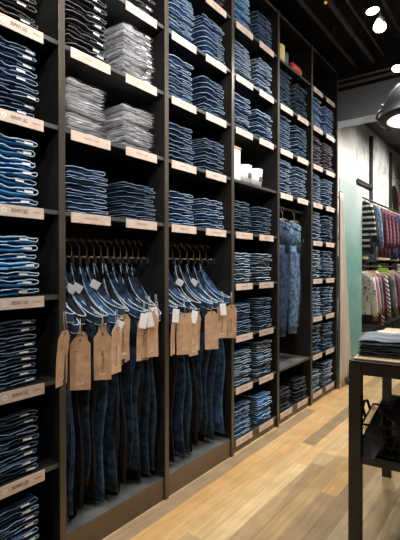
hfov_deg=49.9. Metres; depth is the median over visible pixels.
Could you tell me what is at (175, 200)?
jeans
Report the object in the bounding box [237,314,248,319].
jeans
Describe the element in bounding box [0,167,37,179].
jeans
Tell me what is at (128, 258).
hanger
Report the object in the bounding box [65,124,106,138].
jeans
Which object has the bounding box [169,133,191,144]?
jeans
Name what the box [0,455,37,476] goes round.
jeans
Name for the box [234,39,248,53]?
jeans
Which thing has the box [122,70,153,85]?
jeans
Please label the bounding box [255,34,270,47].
jeans
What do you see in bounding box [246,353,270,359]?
jeans
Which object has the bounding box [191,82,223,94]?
jeans
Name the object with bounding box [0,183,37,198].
jeans
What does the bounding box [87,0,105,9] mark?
jeans
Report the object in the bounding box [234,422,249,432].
jeans
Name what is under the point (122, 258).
hanger
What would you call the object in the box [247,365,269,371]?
jeans
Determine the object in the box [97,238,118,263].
hanger
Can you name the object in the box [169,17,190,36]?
jeans
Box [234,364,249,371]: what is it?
jeans
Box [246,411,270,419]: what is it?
jeans
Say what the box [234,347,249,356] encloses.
jeans
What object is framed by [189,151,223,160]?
jeans
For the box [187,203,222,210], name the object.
jeans
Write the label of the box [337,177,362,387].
glass panel
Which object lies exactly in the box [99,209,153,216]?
jeans
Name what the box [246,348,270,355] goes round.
jeans
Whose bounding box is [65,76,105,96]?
jeans
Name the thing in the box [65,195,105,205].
jeans
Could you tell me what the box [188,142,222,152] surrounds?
jeans
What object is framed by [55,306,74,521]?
jeans
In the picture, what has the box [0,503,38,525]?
jeans
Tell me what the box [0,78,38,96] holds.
jeans
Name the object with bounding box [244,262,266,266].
jeans
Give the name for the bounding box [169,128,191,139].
jeans
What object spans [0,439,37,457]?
jeans
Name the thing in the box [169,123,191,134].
jeans
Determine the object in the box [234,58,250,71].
jeans
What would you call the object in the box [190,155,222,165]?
jeans
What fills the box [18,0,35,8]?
jeans
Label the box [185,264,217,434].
jeans
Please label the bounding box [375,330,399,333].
trousers
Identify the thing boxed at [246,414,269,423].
jeans
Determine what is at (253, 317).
jeans
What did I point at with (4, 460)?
jeans
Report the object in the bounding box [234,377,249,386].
jeans
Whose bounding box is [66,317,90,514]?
jeans
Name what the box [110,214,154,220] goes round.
jeans
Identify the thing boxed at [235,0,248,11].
jeans
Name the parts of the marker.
plate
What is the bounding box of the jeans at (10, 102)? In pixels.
[0,96,34,112]
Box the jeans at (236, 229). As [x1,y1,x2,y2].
[234,227,248,232]
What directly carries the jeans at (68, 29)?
on the jeans at (69, 38)
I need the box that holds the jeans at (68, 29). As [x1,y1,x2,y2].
[65,25,105,51]
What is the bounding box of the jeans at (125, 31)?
[102,27,152,50]
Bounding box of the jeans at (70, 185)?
[65,182,105,193]
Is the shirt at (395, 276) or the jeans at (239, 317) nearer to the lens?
the jeans at (239, 317)
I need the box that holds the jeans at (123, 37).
[101,34,152,55]
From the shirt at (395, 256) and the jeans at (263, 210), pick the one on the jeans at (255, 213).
the jeans at (263, 210)
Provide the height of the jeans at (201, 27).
0.044 m
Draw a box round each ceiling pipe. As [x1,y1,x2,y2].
[297,0,357,66]
[327,0,375,62]
[345,0,384,55]
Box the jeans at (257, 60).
[248,58,271,70]
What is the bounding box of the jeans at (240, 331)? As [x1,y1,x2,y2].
[236,328,249,334]
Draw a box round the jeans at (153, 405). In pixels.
[130,260,160,469]
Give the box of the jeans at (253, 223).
[245,221,270,226]
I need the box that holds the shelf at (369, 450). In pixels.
[363,396,399,462]
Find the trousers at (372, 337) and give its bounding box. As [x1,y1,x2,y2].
[358,331,399,346]
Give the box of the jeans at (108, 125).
[101,119,150,132]
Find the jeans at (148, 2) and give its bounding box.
[137,0,154,7]
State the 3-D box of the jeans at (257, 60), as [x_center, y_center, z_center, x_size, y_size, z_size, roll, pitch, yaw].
[0.447,-1.765,3.773,0.290,0.040,0.244,0,1,34]
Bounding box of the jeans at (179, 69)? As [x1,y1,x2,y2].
[169,59,190,76]
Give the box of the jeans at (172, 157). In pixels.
[169,155,192,164]
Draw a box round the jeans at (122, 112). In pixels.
[103,110,154,123]
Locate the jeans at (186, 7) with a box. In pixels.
[175,0,192,10]
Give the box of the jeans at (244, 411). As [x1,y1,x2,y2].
[234,409,248,418]
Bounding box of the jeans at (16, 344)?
[0,341,34,351]
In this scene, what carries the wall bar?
attached to the wall at (381, 150)
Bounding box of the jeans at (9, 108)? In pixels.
[0,105,33,117]
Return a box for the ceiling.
[268,0,399,53]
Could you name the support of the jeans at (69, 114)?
on the jeans at (83, 125)
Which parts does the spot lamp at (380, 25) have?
stem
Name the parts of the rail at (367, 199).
rod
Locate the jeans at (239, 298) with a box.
[234,296,270,301]
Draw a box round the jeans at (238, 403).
[234,397,249,408]
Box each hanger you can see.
[65,236,73,262]
[68,236,81,262]
[69,236,89,262]
[77,237,96,262]
[85,237,103,262]
[90,238,111,262]
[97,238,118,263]
[104,239,123,263]
[112,239,129,263]
[116,239,136,263]
[123,240,142,263]
[130,240,148,263]
[170,242,181,263]
[175,243,188,263]
[178,243,195,263]
[184,244,202,263]
[191,244,208,263]
[197,245,214,263]
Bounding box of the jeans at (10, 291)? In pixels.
[0,287,38,297]
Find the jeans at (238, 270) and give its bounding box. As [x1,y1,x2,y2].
[234,268,249,272]
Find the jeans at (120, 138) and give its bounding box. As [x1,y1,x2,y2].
[105,135,153,148]
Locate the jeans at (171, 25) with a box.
[169,22,192,41]
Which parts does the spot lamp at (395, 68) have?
stem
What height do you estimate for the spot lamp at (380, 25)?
0.393 m
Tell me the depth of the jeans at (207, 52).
3.09 m
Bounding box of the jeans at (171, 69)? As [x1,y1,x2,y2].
[169,65,191,82]
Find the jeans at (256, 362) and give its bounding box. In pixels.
[245,357,271,364]
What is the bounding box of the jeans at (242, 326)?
[236,324,249,329]
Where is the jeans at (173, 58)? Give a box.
[169,54,192,71]
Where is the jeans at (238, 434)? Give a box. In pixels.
[234,427,249,438]
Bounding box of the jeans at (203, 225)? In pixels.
[189,223,223,228]
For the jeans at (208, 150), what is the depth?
3.07 m
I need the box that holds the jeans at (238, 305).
[234,302,248,308]
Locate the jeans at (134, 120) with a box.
[99,113,154,128]
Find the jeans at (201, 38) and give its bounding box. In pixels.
[190,36,223,51]
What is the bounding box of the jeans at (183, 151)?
[169,144,193,155]
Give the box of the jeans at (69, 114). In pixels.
[65,111,103,127]
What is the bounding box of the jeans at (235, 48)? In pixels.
[234,44,248,58]
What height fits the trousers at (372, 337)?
0.037 m
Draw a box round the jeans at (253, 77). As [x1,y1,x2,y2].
[247,75,269,85]
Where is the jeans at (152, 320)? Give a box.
[119,260,157,480]
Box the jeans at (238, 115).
[234,109,247,119]
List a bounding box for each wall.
[338,77,399,128]
[338,125,355,219]
[356,124,399,271]
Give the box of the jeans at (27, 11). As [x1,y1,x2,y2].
[0,0,36,16]
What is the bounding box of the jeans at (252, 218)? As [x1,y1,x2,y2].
[246,216,270,222]
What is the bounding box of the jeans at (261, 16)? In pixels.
[247,10,270,25]
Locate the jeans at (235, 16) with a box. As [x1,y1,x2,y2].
[234,13,248,28]
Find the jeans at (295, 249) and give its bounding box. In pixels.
[288,221,303,333]
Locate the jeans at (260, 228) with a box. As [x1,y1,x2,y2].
[240,226,270,230]
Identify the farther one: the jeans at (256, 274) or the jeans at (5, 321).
the jeans at (256, 274)
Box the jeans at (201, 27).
[190,25,221,41]
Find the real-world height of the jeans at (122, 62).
0.034 m
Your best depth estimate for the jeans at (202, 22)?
3.07 m
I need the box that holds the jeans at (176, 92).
[169,85,191,101]
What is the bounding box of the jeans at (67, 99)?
[65,97,104,114]
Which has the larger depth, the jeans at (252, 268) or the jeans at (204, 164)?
the jeans at (252, 268)
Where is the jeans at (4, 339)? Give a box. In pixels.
[0,332,35,343]
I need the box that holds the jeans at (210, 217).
[184,213,223,220]
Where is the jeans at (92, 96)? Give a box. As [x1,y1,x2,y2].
[65,82,105,103]
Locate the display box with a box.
[234,146,240,179]
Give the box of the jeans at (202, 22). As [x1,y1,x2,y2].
[191,18,223,37]
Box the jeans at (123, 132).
[102,129,153,142]
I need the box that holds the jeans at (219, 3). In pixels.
[213,0,222,7]
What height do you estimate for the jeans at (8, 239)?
0.047 m
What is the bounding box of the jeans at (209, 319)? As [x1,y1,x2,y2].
[177,259,218,430]
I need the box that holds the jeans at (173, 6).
[169,2,194,21]
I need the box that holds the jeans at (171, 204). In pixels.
[169,202,191,209]
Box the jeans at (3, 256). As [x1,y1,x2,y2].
[0,253,35,260]
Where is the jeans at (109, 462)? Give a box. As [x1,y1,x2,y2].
[84,258,129,492]
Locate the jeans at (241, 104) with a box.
[234,97,249,109]
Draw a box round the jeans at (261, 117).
[245,113,272,123]
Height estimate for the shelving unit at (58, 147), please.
3.733 m
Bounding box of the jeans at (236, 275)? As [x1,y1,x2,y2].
[234,273,250,277]
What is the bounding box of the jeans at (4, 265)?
[0,261,38,270]
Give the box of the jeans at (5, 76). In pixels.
[0,69,37,88]
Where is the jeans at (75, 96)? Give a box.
[65,92,104,109]
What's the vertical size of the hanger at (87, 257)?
0.150 m
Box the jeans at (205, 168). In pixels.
[197,166,220,173]
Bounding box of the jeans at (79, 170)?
[65,166,104,176]
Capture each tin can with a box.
[280,43,284,61]
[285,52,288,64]
[289,62,301,74]
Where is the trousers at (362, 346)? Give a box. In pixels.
[359,343,399,351]
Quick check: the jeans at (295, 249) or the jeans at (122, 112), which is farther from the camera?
the jeans at (295, 249)
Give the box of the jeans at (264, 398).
[234,396,271,404]
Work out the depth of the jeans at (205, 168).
3.08 m
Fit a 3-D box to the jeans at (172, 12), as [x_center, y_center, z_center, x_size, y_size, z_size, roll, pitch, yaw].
[-0.226,-1.650,2.892,0.290,0.038,0.244,0,1,38]
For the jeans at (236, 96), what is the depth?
3.40 m
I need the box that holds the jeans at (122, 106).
[100,103,154,119]
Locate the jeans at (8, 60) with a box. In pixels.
[0,53,34,72]
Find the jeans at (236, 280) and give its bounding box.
[234,278,249,282]
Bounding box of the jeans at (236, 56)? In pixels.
[234,53,249,66]
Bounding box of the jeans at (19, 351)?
[0,347,36,357]
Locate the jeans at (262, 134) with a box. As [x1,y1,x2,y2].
[249,129,271,139]
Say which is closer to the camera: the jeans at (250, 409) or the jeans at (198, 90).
the jeans at (198, 90)
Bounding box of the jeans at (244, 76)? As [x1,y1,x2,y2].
[234,67,250,79]
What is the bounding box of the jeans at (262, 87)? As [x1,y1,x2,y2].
[254,82,270,94]
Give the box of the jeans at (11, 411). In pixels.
[0,402,36,424]
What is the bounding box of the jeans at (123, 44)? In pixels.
[101,40,153,60]
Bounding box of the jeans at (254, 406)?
[246,400,271,408]
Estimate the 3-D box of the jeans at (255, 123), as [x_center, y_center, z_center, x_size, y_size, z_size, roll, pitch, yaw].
[0.437,-1.239,3.793,0.290,0.035,0.244,0,1,39]
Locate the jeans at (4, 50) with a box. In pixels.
[0,44,35,66]
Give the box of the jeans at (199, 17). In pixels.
[192,14,221,30]
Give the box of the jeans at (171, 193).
[169,191,192,198]
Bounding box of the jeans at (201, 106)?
[194,103,224,116]
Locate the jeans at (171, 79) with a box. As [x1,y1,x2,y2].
[169,76,192,91]
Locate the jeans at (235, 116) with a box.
[234,114,248,124]
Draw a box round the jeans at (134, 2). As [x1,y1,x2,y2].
[127,0,152,13]
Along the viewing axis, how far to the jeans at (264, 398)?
3.70 m
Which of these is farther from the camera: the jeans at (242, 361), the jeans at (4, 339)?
the jeans at (242, 361)
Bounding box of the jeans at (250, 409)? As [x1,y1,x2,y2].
[246,405,266,412]
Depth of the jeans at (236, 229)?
3.44 m
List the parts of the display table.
leg, frame, rail, leg, rail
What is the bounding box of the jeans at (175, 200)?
[169,196,192,204]
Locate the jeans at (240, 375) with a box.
[234,372,248,379]
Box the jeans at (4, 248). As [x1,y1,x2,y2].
[0,244,37,252]
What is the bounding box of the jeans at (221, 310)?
[192,264,226,439]
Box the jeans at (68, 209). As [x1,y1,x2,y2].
[65,207,107,215]
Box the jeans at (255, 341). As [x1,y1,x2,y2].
[234,337,271,345]
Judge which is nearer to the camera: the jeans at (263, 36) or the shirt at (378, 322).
the jeans at (263, 36)
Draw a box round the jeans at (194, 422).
[173,262,200,451]
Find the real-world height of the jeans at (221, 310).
1.356 m
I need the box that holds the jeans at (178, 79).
[169,72,191,86]
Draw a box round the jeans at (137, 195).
[102,190,154,199]
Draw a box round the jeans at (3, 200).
[0,195,37,206]
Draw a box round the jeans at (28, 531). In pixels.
[5,525,37,539]
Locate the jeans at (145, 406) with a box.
[125,261,158,475]
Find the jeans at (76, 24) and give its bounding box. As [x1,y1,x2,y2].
[65,18,106,43]
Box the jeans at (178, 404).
[169,280,191,455]
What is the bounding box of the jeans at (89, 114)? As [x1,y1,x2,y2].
[65,102,106,121]
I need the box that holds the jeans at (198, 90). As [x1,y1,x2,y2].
[189,87,223,100]
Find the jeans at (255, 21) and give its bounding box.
[245,19,270,33]
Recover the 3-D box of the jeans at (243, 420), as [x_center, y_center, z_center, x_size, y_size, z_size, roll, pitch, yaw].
[0.222,1.224,3.508,0.290,0.041,0.244,0,1,36]
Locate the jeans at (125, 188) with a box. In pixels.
[101,186,153,194]
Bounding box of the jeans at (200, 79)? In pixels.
[189,76,221,89]
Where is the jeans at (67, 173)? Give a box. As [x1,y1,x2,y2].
[65,171,106,182]
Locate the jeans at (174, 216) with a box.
[169,213,193,220]
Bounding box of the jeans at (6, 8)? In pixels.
[0,2,34,22]
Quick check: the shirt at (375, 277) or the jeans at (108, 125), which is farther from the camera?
the shirt at (375, 277)
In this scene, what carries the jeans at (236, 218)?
on the jeans at (236, 223)
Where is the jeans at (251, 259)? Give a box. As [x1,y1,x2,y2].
[245,258,271,261]
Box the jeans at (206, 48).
[197,45,223,60]
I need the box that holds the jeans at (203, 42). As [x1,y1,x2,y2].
[193,40,223,55]
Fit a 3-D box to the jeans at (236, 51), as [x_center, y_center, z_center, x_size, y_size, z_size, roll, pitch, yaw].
[0.222,-1.698,3.496,0.290,0.035,0.244,0,1,40]
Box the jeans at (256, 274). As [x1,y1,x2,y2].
[243,272,268,276]
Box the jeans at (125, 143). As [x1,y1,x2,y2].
[117,141,152,152]
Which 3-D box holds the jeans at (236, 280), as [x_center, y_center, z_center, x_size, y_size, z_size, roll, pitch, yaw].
[0.221,0.083,3.508,0.292,0.051,0.244,0,1,36]
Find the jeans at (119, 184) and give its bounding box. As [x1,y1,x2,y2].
[101,182,152,190]
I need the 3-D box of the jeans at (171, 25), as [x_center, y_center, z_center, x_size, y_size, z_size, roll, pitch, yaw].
[-0.231,-1.552,2.886,0.290,0.035,0.244,0,1,35]
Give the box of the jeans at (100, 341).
[66,270,110,486]
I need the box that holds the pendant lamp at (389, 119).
[375,83,399,130]
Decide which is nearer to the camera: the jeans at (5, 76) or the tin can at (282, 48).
the jeans at (5, 76)
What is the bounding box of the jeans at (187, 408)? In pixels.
[169,271,197,450]
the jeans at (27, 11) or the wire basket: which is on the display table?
the wire basket
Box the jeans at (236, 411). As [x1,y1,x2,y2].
[234,405,248,415]
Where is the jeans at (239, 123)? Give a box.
[234,117,249,128]
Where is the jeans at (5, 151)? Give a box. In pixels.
[0,143,34,159]
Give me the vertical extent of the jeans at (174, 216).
0.044 m
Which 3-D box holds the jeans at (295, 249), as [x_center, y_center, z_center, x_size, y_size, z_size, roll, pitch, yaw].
[0.951,0.074,4.333,0.105,1.122,0.246,0,1,43]
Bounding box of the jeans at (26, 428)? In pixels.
[0,422,37,440]
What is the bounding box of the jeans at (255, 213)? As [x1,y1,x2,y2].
[244,211,269,217]
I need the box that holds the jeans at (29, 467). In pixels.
[0,462,37,482]
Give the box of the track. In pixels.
[381,0,399,34]
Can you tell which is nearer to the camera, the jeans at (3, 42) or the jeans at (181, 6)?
the jeans at (3, 42)
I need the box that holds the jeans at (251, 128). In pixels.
[246,126,271,134]
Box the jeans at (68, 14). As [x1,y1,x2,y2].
[65,9,105,35]
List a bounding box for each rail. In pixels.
[338,196,399,213]
[362,266,399,267]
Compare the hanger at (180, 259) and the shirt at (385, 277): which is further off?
the shirt at (385, 277)
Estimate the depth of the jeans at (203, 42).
3.05 m
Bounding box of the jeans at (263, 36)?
[252,30,271,44]
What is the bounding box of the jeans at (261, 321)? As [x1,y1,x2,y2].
[244,318,271,323]
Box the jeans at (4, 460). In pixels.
[0,447,36,466]
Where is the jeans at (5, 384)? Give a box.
[0,375,35,389]
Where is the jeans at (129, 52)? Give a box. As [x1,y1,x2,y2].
[103,48,153,65]
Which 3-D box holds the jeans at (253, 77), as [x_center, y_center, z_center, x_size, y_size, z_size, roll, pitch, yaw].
[0.436,-1.631,3.780,0.290,0.039,0.244,0,1,35]
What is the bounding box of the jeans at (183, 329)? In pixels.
[169,294,191,461]
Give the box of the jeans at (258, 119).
[245,117,270,127]
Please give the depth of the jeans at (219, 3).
3.16 m
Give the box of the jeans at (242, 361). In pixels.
[234,358,250,366]
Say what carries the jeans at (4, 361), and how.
on the jeans at (19, 365)
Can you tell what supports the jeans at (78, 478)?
hanging from the hanger at (71, 257)
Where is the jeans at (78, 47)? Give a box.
[65,42,107,62]
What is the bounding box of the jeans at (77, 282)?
[69,263,107,492]
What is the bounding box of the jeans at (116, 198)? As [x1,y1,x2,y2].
[100,196,152,203]
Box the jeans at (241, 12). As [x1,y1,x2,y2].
[234,5,249,20]
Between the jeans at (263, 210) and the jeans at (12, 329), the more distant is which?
the jeans at (263, 210)
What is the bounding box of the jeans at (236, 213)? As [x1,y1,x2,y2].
[234,211,249,217]
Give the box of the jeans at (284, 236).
[279,219,292,336]
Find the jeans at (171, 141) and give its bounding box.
[169,138,191,149]
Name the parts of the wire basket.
handle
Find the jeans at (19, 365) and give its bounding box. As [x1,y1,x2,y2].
[0,361,35,373]
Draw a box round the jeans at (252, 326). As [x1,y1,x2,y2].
[246,323,270,328]
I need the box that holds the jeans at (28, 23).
[0,8,37,28]
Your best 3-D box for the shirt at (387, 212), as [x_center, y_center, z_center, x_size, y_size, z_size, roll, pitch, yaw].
[2.672,-0.602,6.579,0.517,0.762,0.076,0,1,37]
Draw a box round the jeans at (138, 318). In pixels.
[104,260,148,464]
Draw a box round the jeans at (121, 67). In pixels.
[114,65,151,82]
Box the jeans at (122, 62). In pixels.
[110,59,153,78]
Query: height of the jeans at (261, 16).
0.040 m
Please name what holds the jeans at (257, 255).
on the jeans at (251, 259)
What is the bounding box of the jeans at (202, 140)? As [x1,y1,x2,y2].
[188,138,223,148]
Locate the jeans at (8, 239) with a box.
[0,235,37,244]
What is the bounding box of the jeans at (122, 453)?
[101,263,129,491]
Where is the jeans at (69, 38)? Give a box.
[65,33,104,57]
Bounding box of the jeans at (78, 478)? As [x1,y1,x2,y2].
[66,283,87,515]
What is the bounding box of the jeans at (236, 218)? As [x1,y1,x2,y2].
[234,216,249,221]
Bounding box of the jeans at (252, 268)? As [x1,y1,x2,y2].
[240,266,270,271]
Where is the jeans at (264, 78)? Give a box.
[248,70,271,82]
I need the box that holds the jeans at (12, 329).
[0,325,35,335]
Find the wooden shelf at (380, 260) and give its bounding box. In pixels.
[362,257,399,263]
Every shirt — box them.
[362,200,380,254]
[362,201,375,247]
[362,201,383,261]
[362,205,377,251]
[362,271,387,324]
[362,272,377,320]
[365,272,381,314]
[369,272,384,320]
[374,271,390,324]
[377,205,391,254]
[377,208,388,256]
[378,271,393,320]
[379,214,399,259]
[382,207,395,256]
[388,274,397,317]
[389,271,399,316]
[389,272,399,317]
[390,212,399,254]
[397,187,399,204]
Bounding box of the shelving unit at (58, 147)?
[0,0,337,539]
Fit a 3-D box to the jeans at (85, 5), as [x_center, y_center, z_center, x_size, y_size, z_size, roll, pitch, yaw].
[-0.685,-1.360,2.287,0.292,0.050,0.249,0,1,38]
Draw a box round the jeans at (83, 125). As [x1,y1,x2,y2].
[65,117,106,134]
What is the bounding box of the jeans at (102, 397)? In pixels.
[77,263,121,500]
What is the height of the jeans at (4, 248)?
0.044 m
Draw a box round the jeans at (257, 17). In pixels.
[248,15,270,28]
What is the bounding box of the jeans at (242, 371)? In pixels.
[234,368,250,375]
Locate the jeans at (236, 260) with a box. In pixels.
[234,258,249,262]
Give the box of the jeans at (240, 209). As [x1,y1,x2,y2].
[234,205,247,212]
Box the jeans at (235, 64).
[234,62,249,75]
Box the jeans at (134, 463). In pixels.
[110,262,151,470]
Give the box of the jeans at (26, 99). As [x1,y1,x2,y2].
[0,85,38,105]
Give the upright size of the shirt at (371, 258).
0.862 m
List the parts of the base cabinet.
door, door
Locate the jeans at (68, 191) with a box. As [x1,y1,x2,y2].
[65,188,106,198]
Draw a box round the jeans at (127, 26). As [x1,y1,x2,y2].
[100,22,152,43]
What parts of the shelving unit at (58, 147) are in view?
shelf, shelf, shelf, shelf, shelf, shelf, shelf, edge trim, hanging rail, shelf, shelf, shelf, panel, shelf, edge trim, hanging rail, shelf, shelf, shelf, shelf, shelf, edge trim, shelf, shelf, shelf, shelf, shelf, shelf, shelf, shelf, shelf, shelf, edge trim, hanging rail, shelf, shelf, shelf, shelf, shelf, shelf, shelf, edge trim, shelf, shelf, shelf, shelf, shelf, shelf, shelf, shelf, edge trim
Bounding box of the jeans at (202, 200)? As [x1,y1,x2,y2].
[189,198,221,205]
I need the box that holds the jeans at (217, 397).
[198,261,236,433]
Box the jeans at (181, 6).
[169,0,192,16]
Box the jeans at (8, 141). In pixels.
[0,133,36,149]
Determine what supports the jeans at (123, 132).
on the jeans at (120, 138)
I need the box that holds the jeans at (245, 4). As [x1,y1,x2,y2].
[238,0,249,7]
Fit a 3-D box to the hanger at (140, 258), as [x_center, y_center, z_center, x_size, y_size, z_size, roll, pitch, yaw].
[-0.424,-0.115,2.703,0.172,0.150,0.012,0,1,38]
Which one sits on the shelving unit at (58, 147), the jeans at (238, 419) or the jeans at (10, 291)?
the jeans at (10, 291)
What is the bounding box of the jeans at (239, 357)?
[234,354,249,361]
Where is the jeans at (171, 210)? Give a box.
[169,207,192,214]
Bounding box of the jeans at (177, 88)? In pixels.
[169,82,190,95]
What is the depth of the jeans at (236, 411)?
3.43 m
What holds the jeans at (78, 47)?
on the shelving unit at (58, 147)
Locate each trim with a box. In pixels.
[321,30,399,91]
[338,67,399,87]
[364,121,399,154]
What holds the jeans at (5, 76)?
on the jeans at (12, 86)
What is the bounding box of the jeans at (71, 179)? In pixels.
[65,176,107,187]
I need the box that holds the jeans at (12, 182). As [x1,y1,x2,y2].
[0,174,35,187]
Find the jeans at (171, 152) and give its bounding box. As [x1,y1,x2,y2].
[169,150,192,160]
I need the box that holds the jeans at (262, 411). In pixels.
[247,407,269,415]
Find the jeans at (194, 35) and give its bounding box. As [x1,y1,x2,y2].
[191,30,221,46]
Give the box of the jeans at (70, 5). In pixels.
[65,0,105,27]
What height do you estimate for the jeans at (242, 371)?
0.038 m
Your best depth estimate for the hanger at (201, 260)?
3.19 m
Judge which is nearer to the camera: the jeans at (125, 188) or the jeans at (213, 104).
the jeans at (125, 188)
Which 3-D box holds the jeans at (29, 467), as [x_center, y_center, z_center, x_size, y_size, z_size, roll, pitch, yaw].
[-0.942,0.909,1.983,0.290,0.041,0.256,0,1,39]
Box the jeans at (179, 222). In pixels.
[169,219,193,225]
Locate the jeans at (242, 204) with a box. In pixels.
[234,200,248,206]
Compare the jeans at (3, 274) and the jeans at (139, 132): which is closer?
the jeans at (3, 274)
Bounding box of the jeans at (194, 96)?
[188,92,222,104]
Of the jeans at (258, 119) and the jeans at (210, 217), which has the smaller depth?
the jeans at (210, 217)
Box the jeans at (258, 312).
[244,310,269,314]
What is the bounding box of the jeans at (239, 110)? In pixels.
[234,103,249,115]
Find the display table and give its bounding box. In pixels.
[348,328,399,539]
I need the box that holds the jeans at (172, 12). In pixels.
[169,7,193,27]
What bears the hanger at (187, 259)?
hanging from the shelving unit at (58, 147)
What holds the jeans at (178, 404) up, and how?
hanging from the hanger
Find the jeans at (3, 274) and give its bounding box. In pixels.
[0,270,38,278]
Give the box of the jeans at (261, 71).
[248,66,270,78]
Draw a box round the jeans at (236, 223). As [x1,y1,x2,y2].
[234,221,250,227]
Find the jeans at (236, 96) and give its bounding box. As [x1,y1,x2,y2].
[234,92,249,104]
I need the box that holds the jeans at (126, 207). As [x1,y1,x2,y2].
[101,205,155,212]
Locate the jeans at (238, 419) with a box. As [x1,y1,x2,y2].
[234,413,247,423]
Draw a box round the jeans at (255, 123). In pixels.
[247,121,270,130]
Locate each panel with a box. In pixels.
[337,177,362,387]
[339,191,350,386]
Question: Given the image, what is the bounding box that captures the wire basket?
[362,399,399,459]
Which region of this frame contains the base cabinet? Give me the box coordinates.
[337,315,399,366]
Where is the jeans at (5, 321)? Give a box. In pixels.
[0,316,34,327]
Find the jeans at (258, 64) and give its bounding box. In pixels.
[249,62,269,73]
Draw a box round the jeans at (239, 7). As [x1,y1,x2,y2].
[234,0,248,16]
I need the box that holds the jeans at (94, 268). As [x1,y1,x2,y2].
[92,263,124,467]
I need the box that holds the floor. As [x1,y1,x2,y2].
[102,367,399,539]
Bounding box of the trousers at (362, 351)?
[357,349,399,357]
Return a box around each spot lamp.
[366,0,379,15]
[373,0,386,32]
[391,32,399,72]
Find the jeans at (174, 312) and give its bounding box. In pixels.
[169,301,179,360]
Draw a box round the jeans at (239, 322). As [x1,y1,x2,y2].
[237,319,249,325]
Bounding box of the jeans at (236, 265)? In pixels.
[234,263,249,268]
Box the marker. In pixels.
[377,265,387,273]
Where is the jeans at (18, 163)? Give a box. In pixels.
[0,155,34,170]
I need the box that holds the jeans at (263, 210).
[244,207,270,212]
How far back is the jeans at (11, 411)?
1.97 m
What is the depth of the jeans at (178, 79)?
2.83 m
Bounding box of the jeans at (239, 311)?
[237,308,249,315]
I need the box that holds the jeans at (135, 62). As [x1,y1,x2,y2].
[106,53,155,73]
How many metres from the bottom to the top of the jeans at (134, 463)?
1.285 m
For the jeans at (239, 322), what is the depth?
3.44 m
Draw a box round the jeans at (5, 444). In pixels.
[0,432,38,450]
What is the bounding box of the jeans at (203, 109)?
[202,108,221,118]
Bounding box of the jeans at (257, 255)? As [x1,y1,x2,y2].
[243,253,270,258]
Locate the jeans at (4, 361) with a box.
[0,354,35,365]
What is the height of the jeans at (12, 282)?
0.044 m
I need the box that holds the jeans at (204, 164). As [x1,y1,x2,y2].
[190,160,222,170]
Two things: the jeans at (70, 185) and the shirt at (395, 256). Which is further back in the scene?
the shirt at (395, 256)
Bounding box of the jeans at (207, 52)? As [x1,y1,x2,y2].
[203,50,223,64]
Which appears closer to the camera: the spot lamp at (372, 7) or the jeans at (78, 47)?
the jeans at (78, 47)
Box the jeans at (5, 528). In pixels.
[0,510,38,535]
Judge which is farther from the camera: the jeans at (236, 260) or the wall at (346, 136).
the wall at (346, 136)
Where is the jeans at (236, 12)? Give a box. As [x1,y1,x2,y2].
[234,8,249,24]
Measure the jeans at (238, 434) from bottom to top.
0.039 m
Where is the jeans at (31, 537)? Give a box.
[22,533,38,539]
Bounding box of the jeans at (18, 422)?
[0,414,37,431]
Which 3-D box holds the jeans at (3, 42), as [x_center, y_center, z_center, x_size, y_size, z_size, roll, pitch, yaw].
[-0.953,-0.993,1.966,0.290,0.044,0.256,0,1,35]
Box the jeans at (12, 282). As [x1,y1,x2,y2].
[0,278,38,287]
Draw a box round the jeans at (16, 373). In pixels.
[0,368,35,381]
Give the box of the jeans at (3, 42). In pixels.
[0,36,34,57]
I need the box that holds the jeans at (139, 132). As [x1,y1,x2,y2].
[102,124,154,137]
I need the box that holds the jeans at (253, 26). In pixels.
[247,24,269,36]
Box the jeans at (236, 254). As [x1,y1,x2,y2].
[234,252,248,257]
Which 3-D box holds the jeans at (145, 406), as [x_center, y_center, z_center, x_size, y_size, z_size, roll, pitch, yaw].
[-0.371,0.586,2.648,0.348,1.323,0.077,1,1,45]
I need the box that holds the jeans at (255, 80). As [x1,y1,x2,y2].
[248,78,269,89]
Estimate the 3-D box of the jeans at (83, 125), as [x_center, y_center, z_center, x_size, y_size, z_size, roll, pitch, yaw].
[-0.685,-0.742,2.297,0.292,0.040,0.249,0,1,37]
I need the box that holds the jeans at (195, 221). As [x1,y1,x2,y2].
[188,219,221,224]
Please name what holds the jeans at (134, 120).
on the jeans at (108, 125)
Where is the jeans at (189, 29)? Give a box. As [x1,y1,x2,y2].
[169,14,191,32]
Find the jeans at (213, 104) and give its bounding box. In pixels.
[188,96,223,110]
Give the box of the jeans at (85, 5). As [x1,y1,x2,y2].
[65,0,106,19]
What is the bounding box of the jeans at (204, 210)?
[187,208,221,214]
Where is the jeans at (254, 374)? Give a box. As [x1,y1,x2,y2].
[246,368,269,376]
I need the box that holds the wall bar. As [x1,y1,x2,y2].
[356,178,372,188]
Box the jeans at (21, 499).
[0,490,37,519]
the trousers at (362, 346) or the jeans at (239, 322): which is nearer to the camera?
the trousers at (362, 346)
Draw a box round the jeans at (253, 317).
[244,314,269,319]
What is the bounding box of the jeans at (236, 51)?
[234,50,249,62]
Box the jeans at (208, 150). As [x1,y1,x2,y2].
[189,148,223,156]
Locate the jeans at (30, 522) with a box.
[0,518,37,539]
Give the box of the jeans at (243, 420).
[234,417,249,428]
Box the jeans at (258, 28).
[250,26,271,40]
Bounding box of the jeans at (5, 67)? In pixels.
[0,60,36,81]
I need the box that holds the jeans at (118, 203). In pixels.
[99,200,153,208]
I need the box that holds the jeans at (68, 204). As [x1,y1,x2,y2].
[65,201,106,210]

